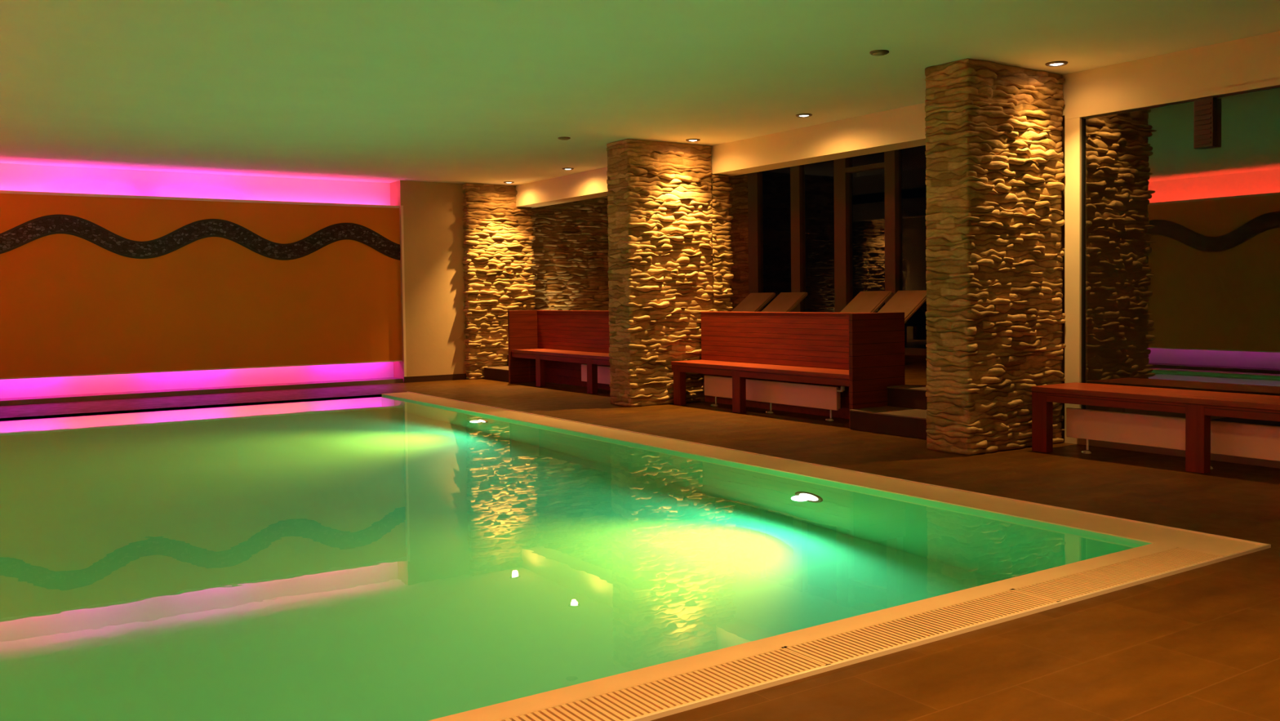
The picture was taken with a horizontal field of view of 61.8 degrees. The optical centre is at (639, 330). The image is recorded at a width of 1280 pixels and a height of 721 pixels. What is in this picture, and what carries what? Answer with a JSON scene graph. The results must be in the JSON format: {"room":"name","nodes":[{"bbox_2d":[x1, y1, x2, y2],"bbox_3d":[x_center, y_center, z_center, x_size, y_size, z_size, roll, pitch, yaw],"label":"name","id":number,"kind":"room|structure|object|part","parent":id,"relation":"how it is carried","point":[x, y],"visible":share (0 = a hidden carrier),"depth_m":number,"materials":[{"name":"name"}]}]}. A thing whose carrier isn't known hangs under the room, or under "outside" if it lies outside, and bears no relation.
{"room":"spa","nodes":[
{"label":"spa","id":0,"kind":"room"},
{"bbox_2d":[0,163,393,398],"bbox_3d":[-5.680,-0.538,12.194,5.950,2.550,0.100,-2,2,-34],"label":"light strip","id":1,"kind":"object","parent":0,"point":[13,177],"depth_m":12.41,"materials":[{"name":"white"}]},
{"bbox_2d":[0,190,406,379],"bbox_3d":[-5.493,-0.412,11.928,5.960,2.159,0.165,-2,2,-34],"label":"wall panel","id":2,"kind":"object","parent":1,"relation":"attached to","point":[71,305],"visible":1,"depth_m":12.16,"materials":[{"name":"orange paint"}]},
{"bbox_2d":[0,214,400,260],"bbox_3d":[-5.372,-1.030,11.961,5.630,0.465,0.010,-2,2,-34],"label":"wall decoration","id":3,"kind":"object","parent":2,"relation":"attached to","point":[25,233],"visible":1,"depth_m":12.13,"materials":[{"name":"brown"}]},
{"bbox_2d":[390,180,466,382],"bbox_3d":[-2.767,-0.627,13.933,0.870,2.550,0.450,-2,2,-34],"label":"wall","id":4,"kind":"structure","parent":0,"point":[435,317],"depth_m":13.73,"materials":[{"name":"beige paint"}]},
{"bbox_2d":[404,373,466,382],"bbox_3d":[-2.614,0.614,13.784,0.890,0.075,0.015,-2,2,-34],"label":"baseboard","id":5,"kind":"structure","parent":4,"relation":"attached to","point":[451,376],"depth_m":13.76,"materials":[{"name":"brown"}]},
{"bbox_2d":[531,195,608,310],"bbox_3d":[-0.281,-0.933,15.529,3.250,3.000,0.254,-2,2,-34],"label":"wall","id":6,"kind":"structure","parent":0,"point":[570,246],"depth_m":14.97,"materials":[{"name":"stone"}]},
{"bbox_2d":[0,0,1279,185],"bbox_3d":[-0.309,-1.753,5.772,7.800,0.150,16.800,-2,2,-34],"label":"ceiling","id":7,"kind":"structure","parent":0,"point":[455,91],"depth_m":6.96,"materials":[{"name":"paint"}]},
{"bbox_2d":[503,181,514,183],"bbox_3d":[-1.691,-1.907,13.800,0.140,0.017,0.140,-2,2,-34],"label":"recessed light","id":8,"kind":"object","parent":7,"relation":"in","point":[505,182],"visible":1,"depth_m":13.75,"materials":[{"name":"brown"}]},
{"bbox_2d":[557,137,570,140],"bbox_3d":[-0.712,-1.796,10.040,0.120,0.023,0.120,-2,2,-34],"label":"ceiling sensor","id":9,"kind":"object","parent":7,"relation":"attached to","point":[558,138],"visible":1,"depth_m":10.01,"materials":[{"name":"brown"}]},
{"bbox_2d":[685,138,700,142],"bbox_3d":[0.508,-1.824,10.267,0.140,0.017,0.140,-2,2,-34],"label":"recessed light","id":10,"kind":"object","parent":7,"relation":"in","point":[687,140],"visible":1,"depth_m":10.24,"materials":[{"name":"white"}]},
{"bbox_2d":[795,113,812,117],"bbox_3d":[1.368,-1.792,8.929,0.140,0.017,0.140,-2,2,-34],"label":"recessed light","id":11,"kind":"object","parent":7,"relation":"in","point":[801,115],"visible":1,"depth_m":8.90,"materials":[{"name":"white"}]},
{"bbox_2d":[869,49,888,56],"bbox_3d":[1.484,-1.716,6.637,0.120,0.023,0.120,-2,2,-34],"label":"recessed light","id":12,"kind":"object","parent":7,"relation":"attached to","point":[877,52],"visible":1,"depth_m":6.61,"materials":[{"name":"brown"}]},
{"bbox_2d":[515,31,1279,208],"bbox_3d":[2.834,-1.865,7.815,0.300,0.730,16.300,-2,2,-34],"label":"beam","id":13,"kind":"structure","parent":7,"relation":"attached to","point":[1255,59],"depth_m":8.54,"materials":[{"name":"beige paint"}]},
{"bbox_2d":[1044,61,1067,66],"bbox_3d":[2.737,-1.749,7.030,0.140,0.017,0.140,-2,2,-34],"label":"recessed light","id":14,"kind":"object","parent":7,"relation":"in","point":[1055,64],"visible":1,"depth_m":7.01,"materials":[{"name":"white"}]},
{"bbox_3d":[2.737,-1.747,7.030,0.092,0.012,0.092,-2,2,-34],"label":"bulb","id":15,"kind":"part","parent":14,"relation":"part of","materials":[{"name":"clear glass"}]},
{"bbox_2d":[0,378,1279,720],"bbox_3d":[-0.270,0.970,5.892,7.450,0.200,16.450,-2,2,-34],"label":"floor","id":16,"kind":"structure","parent":0,"point":[1202,643],"depth_m":3.67,"materials":[{"name":"brown tile"}]},
{"bbox_2d":[0,377,403,405],"bbox_3d":[-5.557,0.716,12.053,5.930,0.050,0.320,-2,2,-34],"label":"ledge","id":17,"kind":"object","parent":16,"relation":"on","point":[117,395],"visible":1,"depth_m":12.22,"materials":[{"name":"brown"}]},
{"bbox_2d":[484,354,508,382],"bbox_3d":[-1.596,0.481,13.822,0.548,0.312,0.800,-2,2,-34],"label":"steps","id":18,"kind":"structure","parent":16,"relation":"on","point":[495,373],"depth_m":13.74,"materials":[{"name":"tile"}]},
{"bbox_2d":[461,182,536,379],"bbox_3d":[-1.878,-0.647,14.225,1.037,2.550,0.253,-2,2,-34],"label":"stone pillar","id":19,"kind":"structure","parent":16,"relation":"on","point":[497,262],"depth_m":14.08,"materials":[{"name":"beige stone"}]},
{"bbox_2d":[507,309,610,393],"bbox_3d":[-0.559,0.226,12.188,0.590,0.900,2.980,-2,2,-34],"label":"wooden bench","id":20,"kind":"object","parent":16,"relation":"on","point":[551,346],"visible":0.66,"depth_m":12.86,"materials":[{"name":"brown wood"}]},
{"bbox_3d":[-1.377,0.198,13.409,0.590,0.900,0.040,-2,2,-34],"label":"panel","id":21,"kind":"part","parent":20,"relation":"part of","materials":[{"name":"red wood"}]},
{"bbox_3d":[-1.180,0.475,12.704,0.071,0.384,0.110,-2,2,-34],"label":"leg","id":22,"kind":"part","parent":20,"relation":"part of","materials":[{"name":"red wood"}]},
{"bbox_3d":[-0.623,0.276,12.122,0.368,0.035,2.940,-2,2,-34],"label":"seat","id":23,"kind":"part","parent":20,"relation":"part of","materials":[{"name":"brown wood"}]},
{"bbox_3d":[-0.455,0.018,12.228,0.040,0.467,2.938,-2,2,-34],"label":"backrest","id":24,"kind":"part","parent":20,"relation":"part of","materials":[{"name":"red wood"}]},
{"bbox_3d":[-0.523,0.498,11.724,0.071,0.384,0.110,-2,2,-34],"label":"leg","id":25,"kind":"part","parent":20,"relation":"part of","materials":[{"name":"red wood"}]},
{"bbox_2d":[0,394,1151,545],"bbox_3d":[-2.242,1.426,6.946,4.520,1.130,9.020,-2,2,-34],"label":"basin","id":26,"kind":"object","parent":16,"relation":"in","point":[531,424],"visible":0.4,"depth_m":6.09,"materials":[{"name":"tile"}]},
{"bbox_2d":[0,395,1143,720],"bbox_3d":[-2.249,0.875,6.929,4.520,0.001,9.020,-2,2,-34],"label":"pool water","id":27,"kind":"object","parent":26,"relation":"in","point":[380,557],"visible":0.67,"depth_m":4.40,"materials":[{"name":"green liquid"}]},
{"bbox_2d":[581,364,610,384],"bbox_3d":[-0.233,0.547,11.643,0.100,0.285,1.580,-2,2,-34],"label":"panel radiator","id":28,"kind":"object","parent":16,"relation":"on","point":[603,372],"visible":0.17,"depth_m":11.93,"materials":[{"name":"white metal"}]},
{"bbox_2d":[606,138,733,406],"bbox_3d":[0.315,-0.562,10.654,1.302,2.550,0.430,-2,2,-34],"label":"stone pillar","id":29,"kind":"structure","parent":16,"relation":"on","point":[669,257],"depth_m":10.41,"materials":[{"name":"beige stone"}]},
{"bbox_2d":[704,375,844,420],"bbox_3d":[1.150,0.587,9.580,0.100,0.299,1.888,-2,2,-34],"label":"panel radiator","id":30,"kind":"object","parent":16,"relation":"on","point":[823,397],"visible":0.95,"depth_m":9.43,"materials":[{"name":"white metal"}]},
{"bbox_2d":[671,311,905,428],"bbox_3d":[1.216,0.287,9.538,0.590,0.900,2.470,-2,2,-34],"label":"wooden bench","id":31,"kind":"object","parent":16,"relation":"on","point":[861,353],"visible":0.96,"depth_m":9.28,"materials":[{"name":"brown wood"}]},
{"bbox_3d":[0.384,0.529,10.370,0.071,0.384,0.110,-2,2,-34],"label":"leg","id":32,"kind":"part","parent":31,"relation":"part of","materials":[{"name":"red wood"}]},
{"bbox_3d":[0.890,0.547,9.614,0.071,0.384,0.110,-2,2,-34],"label":"leg","id":33,"kind":"part","parent":31,"relation":"part of","materials":[{"name":"red wood"}]},
{"bbox_3d":[1.130,0.337,9.505,0.368,0.035,2.430,-2,2,-34],"label":"seat","id":34,"kind":"part","parent":31,"relation":"part of","materials":[{"name":"brown wood"}]},
{"bbox_3d":[1.298,0.078,9.612,0.040,0.467,2.428,-2,2,-34],"label":"backrest","id":35,"kind":"part","parent":31,"relation":"part of","materials":[{"name":"red wood"}]},
{"bbox_3d":[1.892,0.311,8.529,0.590,0.900,0.040,-2,2,-34],"label":"panel","id":36,"kind":"part","parent":31,"relation":"part of","materials":[{"name":"red wood"}]},
{"bbox_2d":[381,391,1271,720],"bbox_3d":[-2.161,0.917,6.808,5.129,0.133,9.338,-2,2,-34],"label":"pool coping","id":37,"kind":"object","parent":16,"relation":"on","point":[1162,537],"visible":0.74,"depth_m":4.32,"materials":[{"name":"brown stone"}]},
{"bbox_2d":[491,646,827,720],"bbox_3d":[-0.365,0.981,2.527,2.030,0.026,0.199,-2,2,-34],"label":"grate","id":38,"kind":"object","parent":37,"relation":"on","point":[641,699],"visible":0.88,"depth_m":2.84,"materials":[{"name":"beige plastic"}]},
{"bbox_2d":[783,588,1057,664],"bbox_3d":[0.921,0.939,3.388,1.055,0.026,0.199,-2,2,-34],"label":"grate","id":39,"kind":"object","parent":37,"relation":"on","point":[836,647],"visible":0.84,"depth_m":3.35,"materials":[{"name":"beige plastic"}]},
{"bbox_2d":[1011,546,1222,601],"bbox_3d":[1.801,0.909,3.977,1.055,0.026,0.199,-2,2,-34],"label":"grate","id":40,"kind":"object","parent":37,"relation":"on","point":[1068,586],"visible":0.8,"depth_m":3.95,"materials":[{"name":"beige plastic"}]},
{"bbox_2d":[849,384,927,439],"bbox_3d":[2.194,0.616,8.067,0.658,0.312,1.055,-2,2,-34],"label":"steps","id":41,"kind":"structure","parent":16,"relation":"on","point":[904,415],"depth_m":8.18,"materials":[{"name":"tile"}]},
{"bbox_2d":[924,58,1066,454],"bbox_3d":[2.421,-0.482,7.273,1.033,2.550,0.394,-2,2,-34],"label":"stone pillar","id":42,"kind":"structure","parent":16,"relation":"on","point":[994,252],"depth_m":7.07,"materials":[{"name":"beige stone"}]},
{"bbox_2d":[1031,382,1279,473],"bbox_3d":[3.735,0.609,5.779,0.478,0.430,3.420,-2,2,-34],"label":"wooden bench","id":43,"kind":"object","parent":16,"relation":"on","point":[1198,406],"visible":1,"depth_m":6.34,"materials":[{"name":"brown wood"}]},
{"bbox_3d":[2.648,0.601,7.043,0.071,0.394,0.110,-2,2,-34],"label":"leg","id":44,"kind":"part","parent":43,"relation":"part of","materials":[{"name":"red wood"}]},
{"bbox_3d":[3.733,0.412,5.773,0.478,0.035,3.420,-2,2,-34],"label":"seat","id":45,"kind":"part","parent":43,"relation":"part of","materials":[{"name":"brown wood"}]},
{"bbox_3d":[3.224,0.621,6.184,0.071,0.394,0.110,-2,2,-34],"label":"leg","id":46,"kind":"part","parent":43,"relation":"part of","materials":[{"name":"red wood"}]},
{"bbox_2d":[1066,407,1279,468],"bbox_3d":[3.365,0.671,6.273,0.100,0.285,1.950,-2,2,-34],"label":"panel radiator","id":47,"kind":"object","parent":16,"relation":"on","point":[1255,441],"visible":0.73,"depth_m":6.53,"materials":[{"name":"white metal"}]},
{"bbox_2d":[728,173,748,311],"bbox_3d":[1.337,-0.966,15.983,0.253,3.000,1.100,-2,2,-34],"label":"stone wall","id":48,"kind":"structure","parent":0,"point":[738,198],"depth_m":15.63,"materials":[{"name":"brown stone"}]},
{"bbox_2d":[747,164,926,355],"bbox_3d":[3.567,-1.040,12.515,0.100,2.690,7.060,-2,2,-34],"label":"window","id":49,"kind":"structure","parent":48,"relation":"in","point":[755,217],"depth_m":14.63,"materials":[{"name":"brown paint"}]},
{"bbox_2d":[833,149,902,312],"bbox_3d":[2.872,-1.063,13.535,0.120,2.690,1.050,-2,2,-34],"label":"window frame","id":50,"kind":"structure","parent":49,"relation":"attached to","point":[843,170],"depth_m":13.74,"materials":[{"name":"brown paint"}]},
{"bbox_2d":[904,354,927,386],"bbox_3d":[1.835,0.495,12.076,3.650,0.310,8.200,-2,2,-34],"label":"floor","id":51,"kind":"structure","parent":0,"point":[915,366],"depth_m":10.33,"materials":[{"name":"brown tile"}]},
{"bbox_2d":[730,292,775,311],"bbox_3d":[1.019,-0.070,13.130,1.316,0.771,0.512,-2,2,-34],"label":"sun lounger","id":52,"kind":"object","parent":51,"relation":"on","point":[753,302],"visible":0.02,"depth_m":13.34,"materials":[{"name":"fabric"}]},
{"bbox_2d":[760,292,808,311],"bbox_3d":[1.342,-0.059,12.648,1.316,0.771,0.512,-2,2,-34],"label":"sun lounger","id":53,"kind":"object","parent":51,"relation":"on","point":[784,301],"visible":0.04,"depth_m":12.86,"materials":[{"name":"fabric"}]},
{"bbox_2d":[840,290,893,312],"bbox_3d":[2.093,-0.033,11.527,1.316,0.771,0.512,-2,2,-34],"label":"sun lounger","id":54,"kind":"object","parent":51,"relation":"on","point":[864,301],"visible":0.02,"depth_m":11.74,"materials":[{"name":"fabric"}]},
{"bbox_2d":[877,290,926,323],"bbox_3d":[2.405,-0.023,11.062,1.316,0.771,0.512,-2,2,-34],"label":"sun lounger","id":55,"kind":"object","parent":51,"relation":"on","point":[908,302],"visible":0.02,"depth_m":11.28,"materials":[{"name":"fabric"}]},
{"bbox_2d":[1061,88,1279,439],"bbox_3d":[4.317,-0.771,8.593,3.530,3.000,0.260,-2,2,-34],"label":"wall","id":56,"kind":"structure","parent":0,"point":[1184,240],"depth_m":8.42,"materials":[{"name":"beige paint"}]},
{"bbox_3d":[6.309,-0.245,2.656,0.250,2.270,3.800,-2,2,-34],"label":"wall","id":57,"kind":"structure","parent":0,"visible":0},
{"bbox_2d":[1064,79,1279,468],"bbox_3d":[4.075,-0.316,5.811,0.090,2.269,3.930,-2,2,-34],"label":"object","id":58,"kind":"structure","parent":57,"relation":"in","point":[1075,124],"depth_m":7.33,"materials":[{"name":"beige paint"}]},
{"bbox_2d":[1193,97,1217,149],"bbox_3d":[3.478,-1.274,6.587,0.052,0.300,0.120,-2,2,-34],"label":"vent","id":59,"kind":"object","parent":58,"relation":"attached to","point":[1205,109],"visible":1,"depth_m":6.56,"materials":[{"name":"brown wood"}]}
]}

